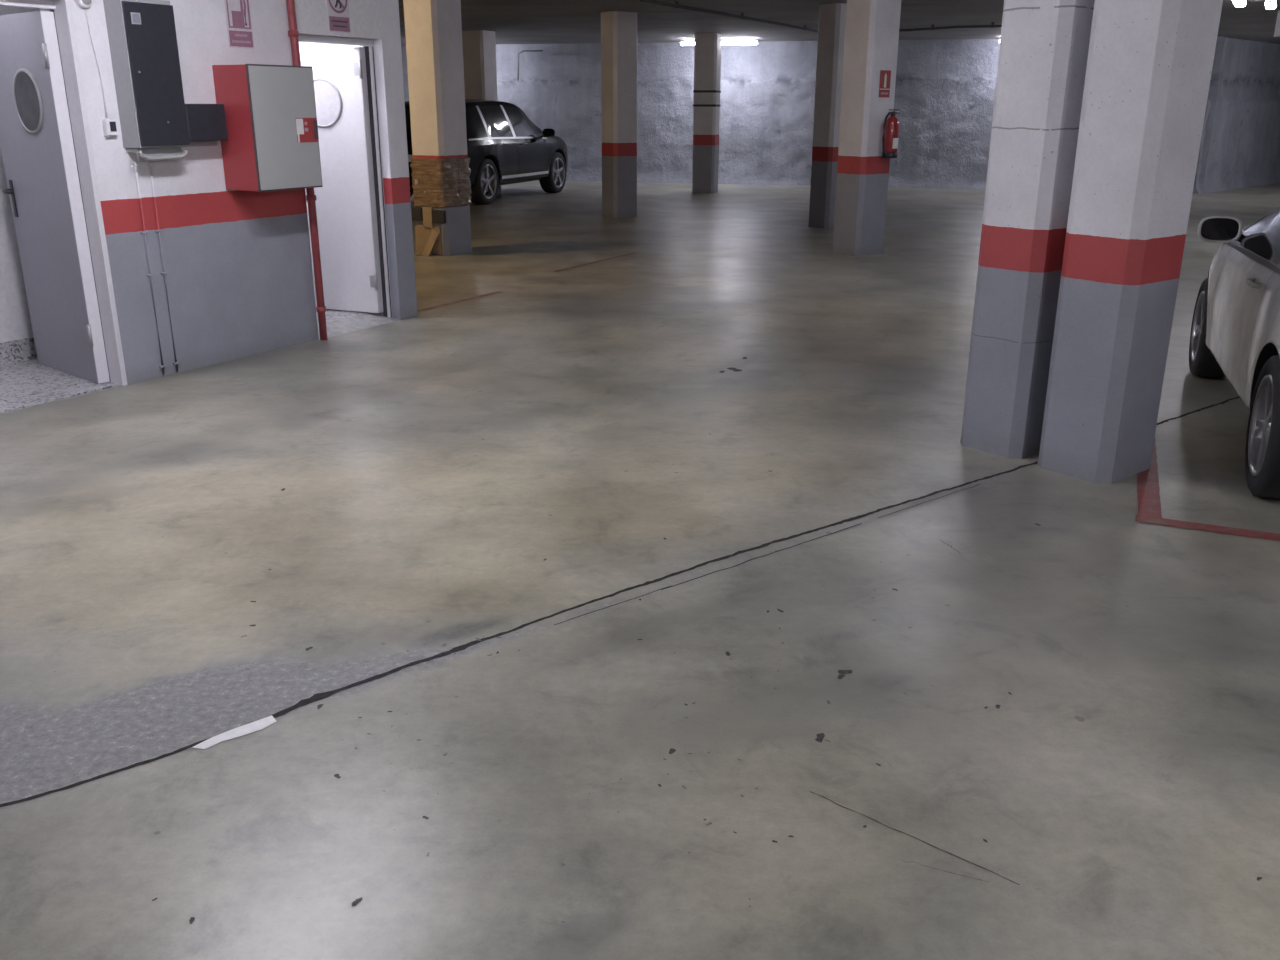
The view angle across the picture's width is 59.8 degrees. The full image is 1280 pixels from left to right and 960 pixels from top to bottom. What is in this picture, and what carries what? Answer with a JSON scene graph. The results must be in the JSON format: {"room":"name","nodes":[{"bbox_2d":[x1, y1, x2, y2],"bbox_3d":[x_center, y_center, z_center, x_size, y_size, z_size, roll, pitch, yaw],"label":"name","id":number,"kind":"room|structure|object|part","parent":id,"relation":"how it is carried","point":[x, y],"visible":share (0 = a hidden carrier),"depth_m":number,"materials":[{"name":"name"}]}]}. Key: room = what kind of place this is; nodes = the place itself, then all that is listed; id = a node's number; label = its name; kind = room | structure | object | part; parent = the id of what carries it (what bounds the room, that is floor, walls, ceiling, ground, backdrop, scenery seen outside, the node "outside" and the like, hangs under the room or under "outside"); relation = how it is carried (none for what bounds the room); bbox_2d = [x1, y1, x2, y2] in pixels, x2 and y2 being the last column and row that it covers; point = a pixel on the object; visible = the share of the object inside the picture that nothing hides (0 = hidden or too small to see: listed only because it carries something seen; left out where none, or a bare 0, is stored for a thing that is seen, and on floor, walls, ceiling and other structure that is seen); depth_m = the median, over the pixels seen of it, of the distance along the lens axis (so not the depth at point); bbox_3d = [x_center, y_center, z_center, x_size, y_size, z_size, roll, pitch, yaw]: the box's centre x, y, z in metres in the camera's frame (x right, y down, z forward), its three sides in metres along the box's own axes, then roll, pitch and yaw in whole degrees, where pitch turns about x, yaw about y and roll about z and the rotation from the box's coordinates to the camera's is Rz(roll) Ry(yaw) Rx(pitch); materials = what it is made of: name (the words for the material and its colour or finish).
{"room":"parking garage","nodes":[
{"label":"parking garage","id":0,"kind":"room"},
{"bbox_2d":[0,6,39,342],"bbox_3d":[-4.010,-1.725,6.104,0.980,2.550,4.180,10,21,28],"label":"wall","id":1,"kind":"structure","parent":0,"point":[15,320],"depth_m":7.09,"materials":[{"name":"white paint"}]},
{"bbox_2d":[0,337,36,365],"bbox_3d":[-4.347,-0.655,6.661,0.018,0.140,4.020,10,21,28],"label":"baseboard","id":2,"kind":"structure","parent":1,"relation":"attached to","point":[20,350],"depth_m":7.19,"materials":[{"name":"stone"}]},
{"bbox_2d":[0,0,126,385],"bbox_3d":[-3.433,-1.554,6.261,0.733,2.130,1.423,-2,19,-7],"label":"door","id":3,"kind":"structure","parent":1,"relation":"in","point":[46,144],"depth_m":6.45,"materials":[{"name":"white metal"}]},
{"bbox_3d":[-3.811,-1.697,6.729,0.065,0.220,0.160,-12,22,-32],"label":"handle","id":4,"kind":"part","parent":3,"relation":"part of","materials":[{"name":"black plastic"}]},
{"bbox_3d":[-3.490,-2.157,6.341,0.330,0.330,0.006,15,24,38],"label":"porthole glass","id":5,"kind":"part","parent":3,"relation":"part of","materials":[{"name":"grey glass"}]},
{"bbox_2d":[40,0,318,384],"bbox_3d":[-2.798,-2.161,6.922,0.240,2.860,1.600,10,21,28],"label":"wall","id":6,"kind":"structure","parent":0,"point":[238,264],"depth_m":6.91,"materials":[{"name":"grey paint"}]},
{"bbox_2d":[75,0,92,7],"bbox_3d":[-3.021,-2.614,6.043,0.040,0.090,0.090,10,21,28],"label":"junction box","id":7,"kind":"object","parent":6,"relation":"attached to","point":[81,3],"visible":1,"depth_m":6.04,"materials":[{"name":"white paint"}]},
{"bbox_3d":[-3.006,-2.611,6.035,0.004,0.060,0.060,10,21,28],"label":"lid","id":8,"kind":"part","parent":7,"relation":"part of","materials":[{"name":"white plastic"}]},
{"bbox_2d":[85,11,117,135],"bbox_3d":[-3.002,-2.262,6.204,0.037,0.650,0.080,10,21,28],"label":"switch","id":9,"kind":"object","parent":6,"relation":"attached to","point":[109,125],"visible":1,"depth_m":6.26,"materials":[{"name":"white paint"}]},
{"bbox_2d":[102,119,117,135],"bbox_3d":[-3.001,-1.998,6.298,0.035,0.090,0.070,10,21,28],"label":"switch","id":10,"kind":"object","parent":9,"relation":"attached to","point":[109,125],"depth_m":6.28,"materials":[{"name":"white plastic"}]},
{"bbox_2d":[103,0,189,147],"bbox_3d":[-2.822,-2.327,6.382,0.165,0.800,0.335,10,21,28],"label":"electrical box","id":11,"kind":"object","parent":6,"relation":"attached to","point":[142,37],"visible":1,"depth_m":6.31,"materials":[{"name":"black metal"}]},
{"bbox_2d":[131,162,165,374],"bbox_3d":[-2.945,-1.253,6.678,0.018,1.265,0.040,10,21,28],"label":"conduit","id":12,"kind":"object","parent":6,"relation":"attached to","point":[135,165],"visible":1,"depth_m":6.63,"materials":[{"name":"grey metal"}]},
{"bbox_2d":[126,147,187,160],"bbox_3d":[-2.833,-1.914,6.524,0.146,0.066,0.349,10,21,28],"label":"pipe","id":13,"kind":"object","parent":6,"relation":"attached to","point":[164,153],"visible":0.99,"depth_m":6.49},
{"bbox_2d":[146,161,179,370],"bbox_3d":[-2.896,-1.281,6.761,0.018,1.265,0.040,10,21,28],"label":"conduit","id":14,"kind":"object","parent":6,"relation":"attached to","point":[149,165],"visible":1,"depth_m":6.71,"materials":[{"name":"grey metal"}]},
{"bbox_2d":[185,104,227,145],"bbox_3d":[-2.675,-2.150,6.737,0.150,0.245,0.300,10,21,28],"label":"meter box","id":15,"kind":"object","parent":6,"relation":"attached to","point":[206,123],"visible":0.67,"depth_m":6.71,"materials":[{"name":"black plastic"}]},
{"bbox_3d":[-2.718,-2.154,6.762,0.050,0.235,0.300,10,21,28],"label":"plate","id":16,"kind":"part","parent":15,"relation":"part of","materials":[{"name":"grey metal"}]},
{"bbox_2d":[224,0,253,48],"bbox_3d":[-2.505,-2.892,6.951,0.014,0.360,0.200,10,21,28],"label":"sign","id":17,"kind":"object","parent":6,"relation":"attached to","point":[238,13],"visible":1,"depth_m":6.96,"materials":[{"name":"plastic"}]},
{"bbox_3d":[-2.506,-2.773,6.991,0.003,0.092,0.184,10,21,28],"label":"caption panel","id":18,"kind":"part","parent":17,"relation":"part of","materials":[{"name":"plastic"}]},
{"bbox_2d":[212,64,322,191],"bbox_3d":[-2.366,-2.248,7.104,0.319,0.750,0.541,10,21,28],"label":"cabinet","id":19,"kind":"object","parent":6,"relation":"attached to","point":[272,144],"visible":1,"depth_m":6.96,"materials":[{"name":"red metal"}]},
{"bbox_3d":[-2.235,-2.225,7.035,0.006,0.730,0.522,10,21,28],"label":"panel","id":20,"kind":"part","parent":19,"relation":"part of","materials":[{"name":"grey metal"}]},
{"bbox_2d":[286,0,327,339],"bbox_3d":[-2.272,-2.358,7.513,0.068,2.860,0.096,10,21,28],"label":"riser pipe","id":21,"kind":"object","parent":6,"relation":"attached to","point":[293,33],"visible":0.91,"depth_m":7.71,"materials":[{"name":"red metal"}]},
{"bbox_2d":[299,42,357,47],"bbox_3d":[-3.230,-2.553,8.568,2.160,2.550,1.240,10,21,28],"label":"wall","id":22,"kind":"structure","parent":0,"point":[301,44],"depth_m":8.50,"materials":[{"name":"white paint"}]},
{"bbox_2d":[316,309,398,338],"bbox_3d":[-3.085,-1.341,8.889,2.300,0.051,1.080,10,21,28],"label":"floor","id":23,"kind":"structure","parent":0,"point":[354,323],"depth_m":8.52,"materials":[{"name":"concrete"}]},
{"bbox_2d":[358,0,417,319],"bbox_3d":[-1.926,-2.656,8.398,0.240,2.860,0.210,10,21,28],"label":"wall","id":24,"kind":"structure","parent":0,"point":[387,50],"depth_m":8.40,"materials":[{"name":"white paint"}]},
{"bbox_2d":[294,0,381,38],"bbox_3d":[-2.818,-3.119,6.557,0.240,0.810,3.450,10,21,28],"label":"lintel","id":25,"kind":"object","parent":24,"relation":"attached to","point":[311,15],"visible":0.5,"depth_m":7.75,"materials":[{"name":"white paint"}]},
{"bbox_2d":[326,0,350,32],"bbox_3d":[-2.073,-3.253,7.644,0.022,0.330,0.210,10,21,28],"label":"no entry sign","id":26,"kind":"object","parent":25,"relation":"attached to","point":[337,10],"visible":1,"depth_m":7.66,"materials":[{"name":"plastic"}]},
{"bbox_3d":[-2.074,-3.148,7.680,0.003,0.092,0.194,10,21,28],"label":"caption panel","id":27,"kind":"part","parent":26,"relation":"part of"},
{"bbox_2d":[298,34,391,317],"bbox_3d":[-2.507,-2.180,8.251,0.812,2.050,0.895,10,21,28],"label":"door","id":28,"kind":"structure","parent":24,"relation":"in","point":[350,203],"depth_m":8.41,"materials":[{"name":"white metal"}]},
{"bbox_3d":[-2.370,-2.810,8.290,0.330,0.330,0.006,8,20,21],"label":"porthole glass","id":29,"kind":"part","parent":28,"relation":"part of","materials":[{"name":"white glass"}]},
{"bbox_2d":[0,180,1279,959],"bbox_3d":[2.007,-2.635,12.829,36.000,0.012,42.000,0,19,0],"label":"floor","id":30,"kind":"structure","parent":0,"point":[667,599],"depth_m":3.55,"materials":[{"name":"concrete"}]},
{"bbox_2d":[403,0,471,255],"bbox_3d":[-2.218,-3.949,12.234,0.454,2.860,0.499,10,21,27],"label":"concrete pillar","id":31,"kind":"structure","parent":30,"relation":"on","point":[433,28],"depth_m":11.97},
{"bbox_2d":[410,157,471,255],"bbox_3d":[-2.256,-3.060,12.467,0.534,1.071,0.727,10,21,27],"label":"wooden crate","id":32,"kind":"object","parent":31,"relation":"attached to","point":[430,174],"visible":0.96,"depth_m":12.29,"materials":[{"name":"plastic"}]},
{"bbox_2d":[417,291,500,311],"bbox_3d":[-1.551,-1.532,9.536,0.631,0.001,1.083,0,19,0],"label":"floor marking","id":33,"kind":"object","parent":30,"relation":"on","point":[496,292],"depth_m":9.53,"materials":[{"name":"red paint"}]},
{"bbox_2d":[462,30,500,194],"bbox_3d":[-2.932,-6.744,20.524,0.507,2.860,0.466,10,21,27],"label":"concrete pillar","id":34,"kind":"structure","parent":30,"relation":"on","point":[479,46],"depth_m":20.08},
{"bbox_2d":[405,99,567,204],"bbox_3d":[-2.939,-6.003,20.142,2.395,1.701,4.762,7,20,19],"label":"suv","id":35,"kind":"object","parent":30,"relation":"on","point":[504,146],"visible":0.52,"depth_m":19.25,"materials":[{"name":"black paint"}]},
{"bbox_3d":[-3.760,-5.228,18.068,0.520,0.110,0.042,7,20,19],"label":"number plate","id":36,"kind":"part","parent":35,"relation":"part of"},
{"bbox_3d":[-2.246,-5.947,19.366,0.042,0.075,2.951,7,20,20],"label":"belt trim","id":37,"kind":"part","parent":35,"relation":"part of","materials":[{"name":"silver metal"}]},
{"bbox_3d":[-2.043,-5.487,19.977,0.008,0.058,1.899,7,20,19],"label":"sill trim","id":38,"kind":"part","parent":35,"relation":"part of","materials":[{"name":"metal"}]},
{"bbox_2d":[540,128,554,137],"bbox_3d":[-1.698,-6.360,20.422,0.334,0.185,0.128,7,20,19],"label":"mirror","id":39,"kind":"object","parent":35,"relation":"attached to","point":[548,132],"depth_m":20.36,"materials":[{"name":"black paint"}]},
{"bbox_2d":[544,129,553,135],"bbox_3d":[-1.671,-6.355,20.352,0.200,0.128,0.001,7,20,19],"label":"mirror glass","id":40,"kind":"object","parent":35,"relation":"attached to","point":[547,132],"depth_m":20.35,"materials":[{"name":"black mirror"}]},
{"bbox_2d":[556,252,636,271],"bbox_3d":[-0.448,-2.359,12.000,0.873,0.001,1.582,0,19,0],"label":"floor marking","id":41,"kind":"object","parent":30,"relation":"on","point":[633,252],"depth_m":11.91,"materials":[{"name":"red paint"}]},
{"bbox_2d":[601,11,636,217],"bbox_3d":[-0.306,-5.354,16.420,0.449,2.860,0.382,-14,23,-36],"label":"concrete pillar","id":42,"kind":"structure","parent":30,"relation":"on","point":[618,28],"depth_m":16.25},
{"bbox_2d":[692,33,721,192],"bbox_3d":[1.268,-6.949,21.169,0.440,2.860,0.504,5,19,14],"label":"concrete pillar","id":43,"kind":"structure","parent":30,"relation":"on","point":[707,50],"depth_m":20.95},
{"bbox_2d":[808,3,846,228],"bbox_3d":[2.623,-4.899,15.093,0.456,2.860,0.385,-14,23,-36],"label":"concrete pillar","id":44,"kind":"structure","parent":30,"relation":"on","point":[832,17],"depth_m":14.90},
{"bbox_2d":[832,0,900,255],"bbox_3d":[2.505,-3.962,12.312,0.494,2.860,0.419,-14,23,-36],"label":"concrete pillar","id":45,"kind":"structure","parent":30,"relation":"on","point":[872,26],"depth_m":12.16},
{"bbox_2d":[879,70,890,96],"bbox_3d":[2.653,-4.289,12.040,0.170,0.275,0.007,-14,23,-36],"label":"sign","id":46,"kind":"object","parent":45,"relation":"attached to","point":[885,75],"visible":1,"depth_m":12.03,"materials":[{"name":"red plastic"}]},
{"bbox_2d":[882,109,899,157],"bbox_3d":[2.744,-3.785,12.157,0.176,0.508,0.197,4,19,13],"label":"fire extinguisher","id":47,"kind":"object","parent":45,"relation":"attached to","point":[891,125],"visible":1,"depth_m":12.12,"materials":[{"name":"red metal"}]},
{"bbox_3d":[2.764,-3.990,12.086,0.052,0.070,0.140,-14,23,-36],"label":"valve handle","id":48,"kind":"part","parent":47,"relation":"part of","materials":[{"name":"black plastic"}]},
{"bbox_2d":[960,0,1094,458],"bbox_3d":[1.859,-1.536,5.105,0.440,2.860,0.354,-14,23,-36],"label":"concrete pillar","id":49,"kind":"structure","parent":30,"relation":"on","point":[1044,44],"depth_m":5.05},
{"bbox_2d":[1037,0,1222,483],"bbox_3d":[2.131,-1.419,4.762,0.440,2.860,0.374,-14,23,-36],"label":"concrete pillar","id":50,"kind":"structure","parent":30,"relation":"on","point":[1150,62],"depth_m":4.72,"materials":[{"name":"white paint"}]},
{"bbox_2d":[1137,437,1161,517],"bbox_3d":[2.345,-0.040,5.139,0.633,0.001,1.364,0,19,0],"label":"floor marking","id":51,"kind":"object","parent":30,"relation":"on","point":[1148,495],"depth_m":4.88,"materials":[{"name":"red paint"}]},
{"bbox_2d":[1135,515,1279,540],"bbox_3d":[2.715,0.255,4.267,1.405,0.001,0.688,0,19,0],"label":"floor marking","id":52,"kind":"object","parent":30,"relation":"on","point":[1139,518],"depth_m":4.45,"materials":[{"name":"red paint"}]},
{"bbox_2d":[1189,207,1279,498],"bbox_3d":[3.862,-0.865,5.501,1.973,1.346,3.832,7,20,19],"label":"coupe","id":53,"kind":"object","parent":30,"relation":"on","point":[1235,333],"visible":1,"depth_m":5.41,"materials":[{"name":"white paint"}]},
{"bbox_2d":[1197,216,1242,241],"bbox_3d":[3.291,-1.389,6.225,0.322,0.177,0.128,7,20,19],"label":"mirror","id":54,"kind":"object","parent":53,"relation":"attached to","point":[1211,228],"depth_m":6.19,"materials":[{"name":"white paint"}]},
{"bbox_2d":[1201,218,1238,239],"bbox_3d":[3.226,-1.395,6.187,0.190,0.121,0.001,7,20,19],"label":"mirror glass","id":55,"kind":"object","parent":53,"relation":"on","point":[1214,228],"depth_m":6.19,"materials":[{"name":"black mirror"}]},
{"bbox_3d":[2.910,-0.937,5.275,0.061,0.026,0.210,7,20,18],"label":"door handle","id":56,"kind":"part","parent":53,"relation":"part of","materials":[{"name":"white paint"}]},
{"bbox_3d":[3.034,-1.076,5.468,0.020,0.070,2.000,7,20,18],"label":"belt trim","id":57,"kind":"part","parent":53,"relation":"part of","materials":[{"name":"black plastic"}]},
{"bbox_2d":[401,36,1224,192],"bbox_3d":[-1.472,-8.075,24.488,25.826,2.860,0.553,5,19,14],"label":"wall","id":58,"kind":"structure","parent":0,"point":[944,97],"depth_m":23.44,"materials":[{"name":"concrete"}]},
{"bbox_2d":[517,50,542,80],"bbox_3d":[-2.379,-8.938,23.976,0.579,0.620,0.059,3,19,8],"label":"pipe","id":59,"kind":"object","parent":58,"relation":"attached to","point":[523,50],"visible":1,"depth_m":23.91,"materials":[{"name":"grey metal"}]},
{"bbox_2d":[398,0,1279,44],"bbox_3d":[2.015,-5.434,11.885,36.000,0.200,42.000,0,19,0],"label":"ceiling","id":60,"kind":"structure","parent":0,"point":[512,21],"depth_m":17.02,"materials":[{"name":"grey concrete"}]},
{"bbox_2d":[680,38,757,44],"bbox_3d":[1.574,-8.734,22.170,1.560,0.115,0.110,5,19,14],"label":"ceiling light","id":61,"kind":"object","parent":60,"relation":"attached to","point":[737,41],"visible":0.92,"depth_m":22.05,"materials":[{"name":"white plastic"}]},
{"bbox_2d":[682,41,755,44],"bbox_3d":[1.574,-8.710,22.179,1.500,0.063,0.110,5,19,14],"label":"diffuser","id":62,"kind":"object","parent":61,"relation":"attached to","point":[683,42],"depth_m":22.06,"materials":[{"name":"white plastic"}]},
{"bbox_2d":[640,0,817,32],"bbox_3d":[2.152,-7.115,17.316,0.116,0.082,9.214,9,21,26],"label":"cable","id":63,"kind":"object","parent":60,"relation":"attached to","point":[676,5],"visible":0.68,"depth_m":15.44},
{"bbox_2d":[899,22,1001,30],"bbox_3d":[5.597,-7.166,17.511,4.862,0.090,0.132,14,23,34],"label":"cable","id":64,"kind":"object","parent":60,"relation":"attached to","point":[992,25],"visible":0.46,"depth_m":17.94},
{"bbox_2d":[1232,0,1245,6],"bbox_3d":[6.886,-5.559,12.789,0.110,0.115,1.560,10,21,27],"label":"ceiling light","id":65,"kind":"object","parent":60,"relation":"attached to","point":[1238,3],"visible":1,"depth_m":12.98,"materials":[{"name":"white plastic"}]},
{"bbox_2d":[1265,0,1276,8],"bbox_3d":[7.636,-5.780,13.452,0.110,0.115,0.660,10,21,27],"label":"ceiling light","id":66,"kind":"object","parent":60,"relation":"attached to","point":[1270,4],"visible":1,"depth_m":13.23,"materials":[{"name":"white plastic"}]},
{"bbox_2d":[1274,10,1279,36],"bbox_3d":[12.127,-5.953,14.339,7.015,0.350,0.400,5,19,14],"label":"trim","id":67,"kind":"structure","parent":60,"relation":"attached to","point":[1277,27],"depth_m":15.27,"materials":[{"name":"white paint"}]},
{"bbox_2d":[1196,37,1279,193],"bbox_3d":[14.446,-8.157,24.861,10.607,2.860,0.523,-18,25,-42],"label":"wall","id":68,"kind":"structure","parent":0,"point":[1244,149],"depth_m":22.77,"materials":[{"name":"concrete"}]}
]}

